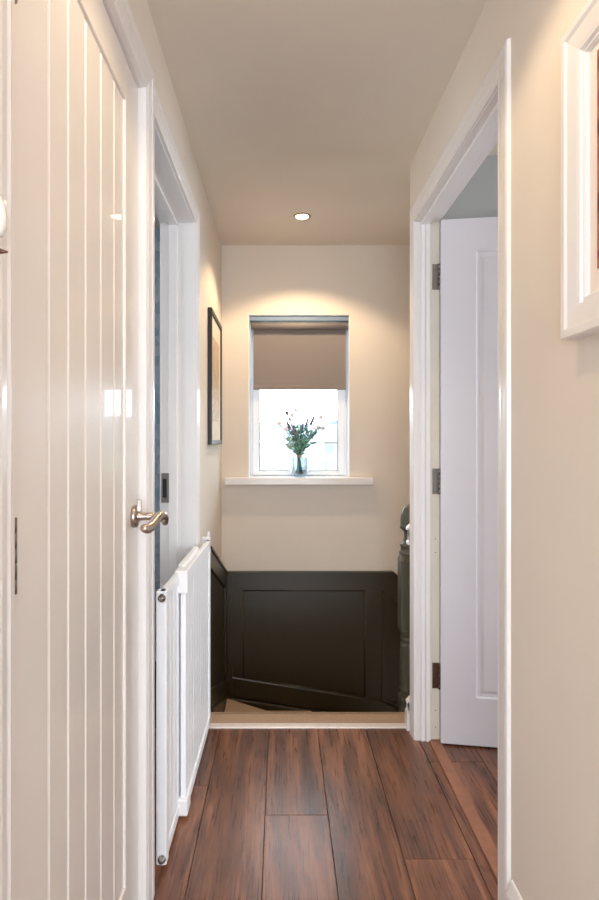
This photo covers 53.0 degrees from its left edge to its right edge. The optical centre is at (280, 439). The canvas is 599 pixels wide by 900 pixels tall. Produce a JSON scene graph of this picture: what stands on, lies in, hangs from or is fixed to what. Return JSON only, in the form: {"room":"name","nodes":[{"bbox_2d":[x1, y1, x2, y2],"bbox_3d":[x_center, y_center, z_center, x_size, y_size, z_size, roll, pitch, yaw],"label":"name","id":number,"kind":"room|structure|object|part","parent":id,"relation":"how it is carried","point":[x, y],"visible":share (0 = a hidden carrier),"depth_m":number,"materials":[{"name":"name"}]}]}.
{"room":"upstairs hallway","nodes":[
{"label":"upstairs hallway","id":0,"kind":"room"},
{"bbox_2d":[155,229,159,660],"bbox_3d":[-1.238,0.127,3.250,1.524,2.507,0.100,0,0,0],"label":"tiled wall","id":1,"kind":"structure","parent":0,"point":[157,231],"depth_m":3.20,"materials":[{"name":"blue tile"}]},
{"bbox_2d":[128,0,220,559],"bbox_3d":[-0.410,1.327,1.659,0.132,4.907,3.618,0,0,0],"label":"wall","id":2,"kind":"structure","parent":0,"point":[210,244],"depth_m":2.63,"materials":[{"name":"beige paint"}]},
{"bbox_2d":[0,194,7,253],"bbox_3d":[-0.324,-0.252,0.684,0.025,0.073,0.034,0,0,0],"label":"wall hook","id":3,"kind":"object","parent":2,"relation":"attached to","point":[3,213],"visible":1,"depth_m":0.68,"materials":[{"name":"white"}]},
{"bbox_2d":[0,0,154,899],"bbox_3d":[-0.402,0.113,1.116,0.148,2.133,0.900,0,0,0],"label":"trim","id":4,"kind":"structure","parent":2,"relation":"attached to","point":[120,14],"depth_m":1.42,"materials":[{"name":"white paint"}]},
{"bbox_2d":[15,0,168,899],"bbox_3d":[-0.331,0.153,1.127,0.122,2.042,0.708,0,0,0],"label":"door","id":5,"kind":"structure","parent":2,"relation":"in","point":[78,508],"depth_m":1.04,"materials":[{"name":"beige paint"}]},
{"bbox_3d":[-0.372,0.121,1.133,0.028,1.788,0.455,0,0,0],"label":"boarded panel","id":6,"kind":"part","parent":5,"relation":"part of","materials":[{"name":"beige paint"}]},
{"bbox_3d":[-0.346,0.182,1.428,0.012,0.053,0.053,0,0,0],"label":"handle","id":7,"kind":"part","parent":5,"relation":"part of","materials":[{"name":"silver metal"}]},
{"bbox_3d":[-0.306,0.188,1.386,0.072,0.041,0.148,0,0,0],"label":"lever","id":8,"kind":"part","parent":5,"relation":"part of","materials":[{"name":"silver metal"}]},
{"bbox_2d":[155,89,199,588],"bbox_3d":[-0.402,0.127,1.988,0.148,2.106,0.886,0,0,0],"label":"trim","id":9,"kind":"structure","parent":2,"relation":"attached to","point":[177,212],"depth_m":2.36,"materials":[{"name":"white paint"}]},
{"bbox_3d":[-0.453,0.188,2.353,0.030,0.115,0.014,0,0,0],"label":"strike plate","id":10,"kind":"part","parent":9,"relation":"part of","materials":[{"name":"metal"}]},
{"bbox_2d":[156,531,210,864],"bbox_3d":[-0.314,0.774,2.059,0.050,0.792,0.866,0,0,0],"label":"safety gate","id":11,"kind":"object","parent":2,"relation":"attached to","point":[183,605],"visible":1,"depth_m":1.88,"materials":[{"name":"white paint"}]},
{"bbox_3d":[-0.325,0.789,1.916,0.029,0.750,0.552,0,0,1],"label":"slat panel","id":12,"kind":"part","parent":11,"relation":"part of","materials":[{"name":"white paint"}]},
{"bbox_3d":[-0.323,0.431,1.920,0.017,0.034,0.560,0,0,1],"label":"rail","id":13,"kind":"part","parent":11,"relation":"part of","materials":[{"name":"white paint"}]},
{"bbox_3d":[-0.323,1.147,1.920,0.017,0.034,0.560,0,0,1],"label":"rail","id":14,"kind":"part","parent":11,"relation":"part of","materials":[{"name":"white metal"}]},
{"bbox_3d":[-0.320,0.411,2.095,0.019,0.022,0.330,0,0,1],"label":"rail","id":15,"kind":"part","parent":11,"relation":"part of","materials":[{"name":"white plastic"}]},
{"bbox_3d":[-0.302,0.789,2.174,0.019,0.754,0.597,0,0,1],"label":"slat panel","id":16,"kind":"part","parent":11,"relation":"part of","materials":[{"name":"white paint"}]},
{"bbox_3d":[-0.302,0.429,2.174,0.018,0.034,0.597,0,0,1],"label":"rail","id":17,"kind":"part","parent":11,"relation":"part of","materials":[{"name":"white paint"}]},
{"bbox_3d":[-0.302,1.149,2.174,0.018,0.034,0.597,0,0,1],"label":"rail","id":18,"kind":"part","parent":11,"relation":"part of","materials":[{"name":"white paint"}]},
{"bbox_2d":[208,307,221,444],"bbox_3d":[-0.334,-0.300,3.055,0.019,0.645,0.490,0,0,0],"label":"framed picture","id":19,"kind":"object","parent":2,"relation":"attached to","point":[214,326],"visible":1,"depth_m":2.98,"materials":[{"name":"black paint"}]},
{"bbox_2d":[213,337,218,421],"bbox_3d":[-0.332,-0.300,3.055,0.004,0.405,0.290,0,0,0],"label":"print","id":20,"kind":"object","parent":19,"relation":"attached to","point":[215,342],"depth_m":3.03},
{"bbox_2d":[211,546,229,711],"bbox_3d":[-0.318,1.272,3.027,0.052,1.616,0.815,0,0,0],"label":"panelling","id":21,"kind":"object","parent":2,"relation":"attached to","point":[219,682],"visible":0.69,"depth_m":3.01,"materials":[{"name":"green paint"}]},
{"bbox_3d":[-0.314,0.922,3.027,0.013,0.897,0.815,0,0,0],"label":"rail","id":22,"kind":"part","parent":21,"relation":"part of","materials":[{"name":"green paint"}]},
{"bbox_3d":[-0.310,1.269,3.027,0.020,0.365,0.815,0,0,0],"label":"rail","id":23,"kind":"part","parent":21,"relation":"part of","materials":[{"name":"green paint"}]},
{"bbox_2d":[221,245,409,574],"bbox_3d":[1.062,1.327,3.538,3.076,4.907,0.140,0,0,0],"label":"wall","id":24,"kind":"structure","parent":0,"point":[264,527],"depth_m":3.47,"materials":[{"name":"beige paint"}]},
{"bbox_2d":[224,329,373,484],"bbox_3d":[0.103,-0.232,3.510,0.850,0.979,0.195,0,0,0],"label":"window","id":25,"kind":"structure","parent":24,"relation":"in","point":[339,476],"depth_m":3.55,"materials":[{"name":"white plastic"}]},
{"bbox_3d":[0.104,-0.254,3.586,0.576,0.935,0.045,0,0,0],"label":"frame","id":26,"kind":"part","parent":25,"relation":"part of","materials":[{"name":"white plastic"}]},
{"bbox_3d":[0.104,-0.249,3.572,0.548,0.919,0.042,0,0,0],"label":"sash","id":27,"kind":"part","parent":25,"relation":"part of","materials":[{"name":"white plastic"}]},
{"bbox_2d":[249,316,348,389],"bbox_3d":[0.104,-0.507,3.506,0.576,0.426,0.065,0,0,0],"label":"roller blind","id":28,"kind":"object","parent":25,"relation":"attached to","point":[290,352],"visible":1,"depth_m":3.52,"materials":[{"name":"brown fabric"}]},
{"bbox_3d":[-0.179,-0.510,3.498,0.006,0.313,0.050,0,0,0],"label":"bead chain","id":29,"kind":"part","parent":28,"relation":"part of","materials":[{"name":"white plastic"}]},
{"bbox_3d":[0.104,-0.705,3.509,0.576,0.030,0.058,0,0,0],"label":"head rail","id":30,"kind":"part","parent":28,"relation":"part of","materials":[{"name":"silver metal"}]},
{"bbox_3d":[0.103,0.236,3.493,0.850,0.044,0.160,0,0,0],"label":"sill","id":31,"kind":"part","parent":25,"relation":"part of","materials":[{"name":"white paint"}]},
{"bbox_2d":[291,457,308,476],"bbox_3d":[0.110,0.158,3.490,0.104,0.112,0.104,0,0,0],"label":"glass vase","id":32,"kind":"object","parent":25,"relation":"on","point":[293,471],"visible":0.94,"depth_m":3.48,"materials":[{"name":"glass"}]},
{"bbox_2d":[277,407,324,474],"bbox_3d":[0.117,0.004,3.490,0.288,0.392,0.094,0,0,0],"label":"bouquet","id":33,"kind":"object","parent":32,"relation":"in","point":[299,446],"visible":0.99,"depth_m":3.48,"materials":[{"name":"green plant"}]},
{"bbox_2d":[248,315,349,476],"bbox_3d":[0.104,-0.256,3.539,0.584,0.939,0.138,0,0,0],"label":"trim","id":34,"kind":"structure","parent":24,"relation":"attached to","point":[348,330],"depth_m":3.49,"materials":[{"name":"white plastic"}]},
{"bbox_2d":[227,571,400,711],"bbox_3d":[1.107,2.217,3.445,2.887,2.925,0.046,0,0,0],"label":"panelling","id":35,"kind":"object","parent":24,"relation":"attached to","point":[314,641],"visible":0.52,"depth_m":3.45,"materials":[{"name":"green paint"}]},
{"bbox_3d":[0.387,1.622,3.441,1.427,0.549,0.020,0,0,0],"label":"rail","id":36,"kind":"part","parent":35,"relation":"part of","materials":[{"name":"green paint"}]},
{"bbox_2d":[147,0,497,244],"bbox_3d":[0.750,-1.177,0.254,5.900,0.100,6.708,0,0,0],"label":"ceiling","id":37,"kind":"structure","parent":0,"point":[321,109],"depth_m":1.99,"materials":[{"name":"white paint"}]},
{"bbox_2d":[293,213,310,219],"bbox_3d":[0.106,-1.123,3.020,0.090,0.007,0.090,0,0,0],"label":"recessed light","id":38,"kind":"object","parent":37,"relation":"in","point":[299,216],"visible":1,"depth_m":3.01,"materials":[{"name":"white metal"}]},
{"bbox_2d":[153,661,497,899],"bbox_3d":[0.643,1.290,0.150,6.136,0.220,6.100,0,0,0],"label":"floor","id":39,"kind":"structure","parent":0,"point":[274,814],"depth_m":1.86,"materials":[{"name":"brown wood"}]},
{"bbox_2d":[209,723,405,728],"bbox_3d":[0.091,1.178,2.472,0.847,0.008,0.036,0,0,0],"label":"trim","id":40,"kind":"structure","parent":39,"relation":"on","point":[212,725],"depth_m":2.46,"materials":[{"name":"metal"}]},
{"bbox_2d":[211,699,404,722],"bbox_3d":[1.119,2.436,2.941,2.922,2.517,0.958,0,0,0],"label":"carpeted stairs","id":41,"kind":"structure","parent":39,"relation":"attached to","point":[234,711],"depth_m":2.55,"materials":[{"name":"beige carpet"}]},
{"bbox_2d":[398,504,409,711],"bbox_3d":[0.568,1.082,2.652,0.094,1.596,0.094,0,0,0],"label":"newel post","id":42,"kind":"object","parent":41,"relation":"on","point":[404,553],"visible":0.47,"depth_m":2.62,"materials":[{"name":"grey paint"}]},
{"bbox_2d":[429,739,497,881],"bbox_3d":[0.599,1.177,1.902,0.042,0.008,0.900,0,0,0],"label":"trim","id":43,"kind":"structure","parent":39,"relation":"on","point":[489,849],"depth_m":1.91,"materials":[{"name":"red wood"}]},
{"bbox_2d":[439,155,497,737],"bbox_3d":[2.061,0.026,2.379,2.878,2.307,0.006,0,0,0],"label":"wall","id":44,"kind":"structure","parent":0,"point":[478,198],"depth_m":2.38,"materials":[{"name":"white paint"}]},
{"bbox_2d":[410,38,510,899],"bbox_3d":[0.572,0.127,1.903,0.107,2.106,1.045,0,0,0],"label":"trim","id":45,"kind":"structure","parent":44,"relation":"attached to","point":[486,122],"depth_m":2.32,"materials":[{"name":"white paint"}]},
{"bbox_2d":[440,217,497,747],"bbox_3d":[1.058,0.161,2.237,0.895,2.023,0.098,0,0,9],"label":"door","id":46,"kind":"structure","parent":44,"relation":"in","point":[468,246],"depth_m":2.30,"materials":[{"name":"white paint"}]},
{"bbox_3d":[1.063,0.133,2.252,0.639,1.715,0.007,0,0,9],"label":"moulded panel","id":47,"kind":"part","parent":46,"relation":"part of","materials":[{"name":"white paint"}]},
{"bbox_2d":[410,0,598,899],"bbox_3d":[2.064,0.127,1.155,3.071,2.507,2.610,0,0,0],"label":"wall","id":48,"kind":"structure","parent":0,"point":[555,381],"depth_m":1.20,"materials":[{"name":"beige paint"}]},
{"bbox_2d":[405,704,409,730],"bbox_3d":[0.519,1.126,2.453,0.019,0.108,0.039,0,0,0],"label":"baseboard","id":49,"kind":"structure","parent":48,"relation":"attached to","point":[407,721],"depth_m":2.44,"materials":[{"name":"white paint"}]},
{"bbox_2d":[406,523,409,544],"bbox_3d":[0.519,0.385,2.442,0.019,0.088,0.032,0,0,0],"label":"gate catch","id":50,"kind":"object","parent":48,"relation":"attached to","point":[408,525],"visible":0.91,"depth_m":2.43,"materials":[{"name":"white plastic"}]},
{"bbox_2d":[406,696,409,718],"bbox_3d":[0.519,1.088,2.442,0.019,0.088,0.032,0,0,0],"label":"gate catch","id":51,"kind":"object","parent":48,"relation":"attached to","point":[408,697],"visible":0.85,"depth_m":2.43,"materials":[{"name":"white plastic"}]},
{"bbox_2d":[506,880,522,899],"bbox_3d":[0.519,1.093,0.611,0.019,0.175,1.522,0,0,0],"label":"baseboard","id":52,"kind":"structure","parent":48,"relation":"attached to","point":[512,893],"depth_m":1.35,"materials":[{"name":"white paint"}]},
{"bbox_2d":[561,0,598,339],"bbox_3d":[0.514,-0.447,0.836,0.030,0.538,0.472,0,0,0],"label":"framed picture","id":53,"kind":"object","parent":48,"relation":"attached to","point":[580,42],"visible":1,"depth_m":1.02,"materials":[{"name":"white wood"}]},
{"bbox_2d":[597,49,598,268],"bbox_3d":[0.518,-0.458,0.836,0.002,0.356,0.288,0,0,0],"label":"print","id":54,"kind":"object","parent":53,"relation":"attached to","point":[597,49],"depth_m":0.98},
{"label":"outside","id":55,"kind":"structure","parent":0,"visible":0},
{"bbox_2d":[289,453,296,469],"bbox_3d":[0.000,5.430,134.000,240.000,0.500,252.000,0,0,0],"label":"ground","id":56,"kind":"structure","parent":55,"point":[294,455],"depth_m":159.37,"materials":[{"name":"white"}]},
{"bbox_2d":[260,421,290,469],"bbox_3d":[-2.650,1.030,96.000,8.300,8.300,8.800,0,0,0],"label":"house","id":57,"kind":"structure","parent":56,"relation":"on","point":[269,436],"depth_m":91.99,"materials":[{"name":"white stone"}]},
{"bbox_2d":[261,420,336,452],"bbox_3d":[0.000,-4.431,251.000,300.000,19.223,22.000,0,0,0],"label":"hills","id":58,"kind":"structure","parent":56,"relation":"on","point":[269,424],"depth_m":240.01,"materials":[{"name":"white"}]},
{"bbox_2d":[296,417,336,469],"bbox_3d":[6.550,0.830,92.000,8.500,8.700,8.800,0,0,0],"label":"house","id":59,"kind":"structure","parent":56,"relation":"on","point":[322,455],"depth_m":87.99,"materials":[{"name":"white stone"}]}
]}

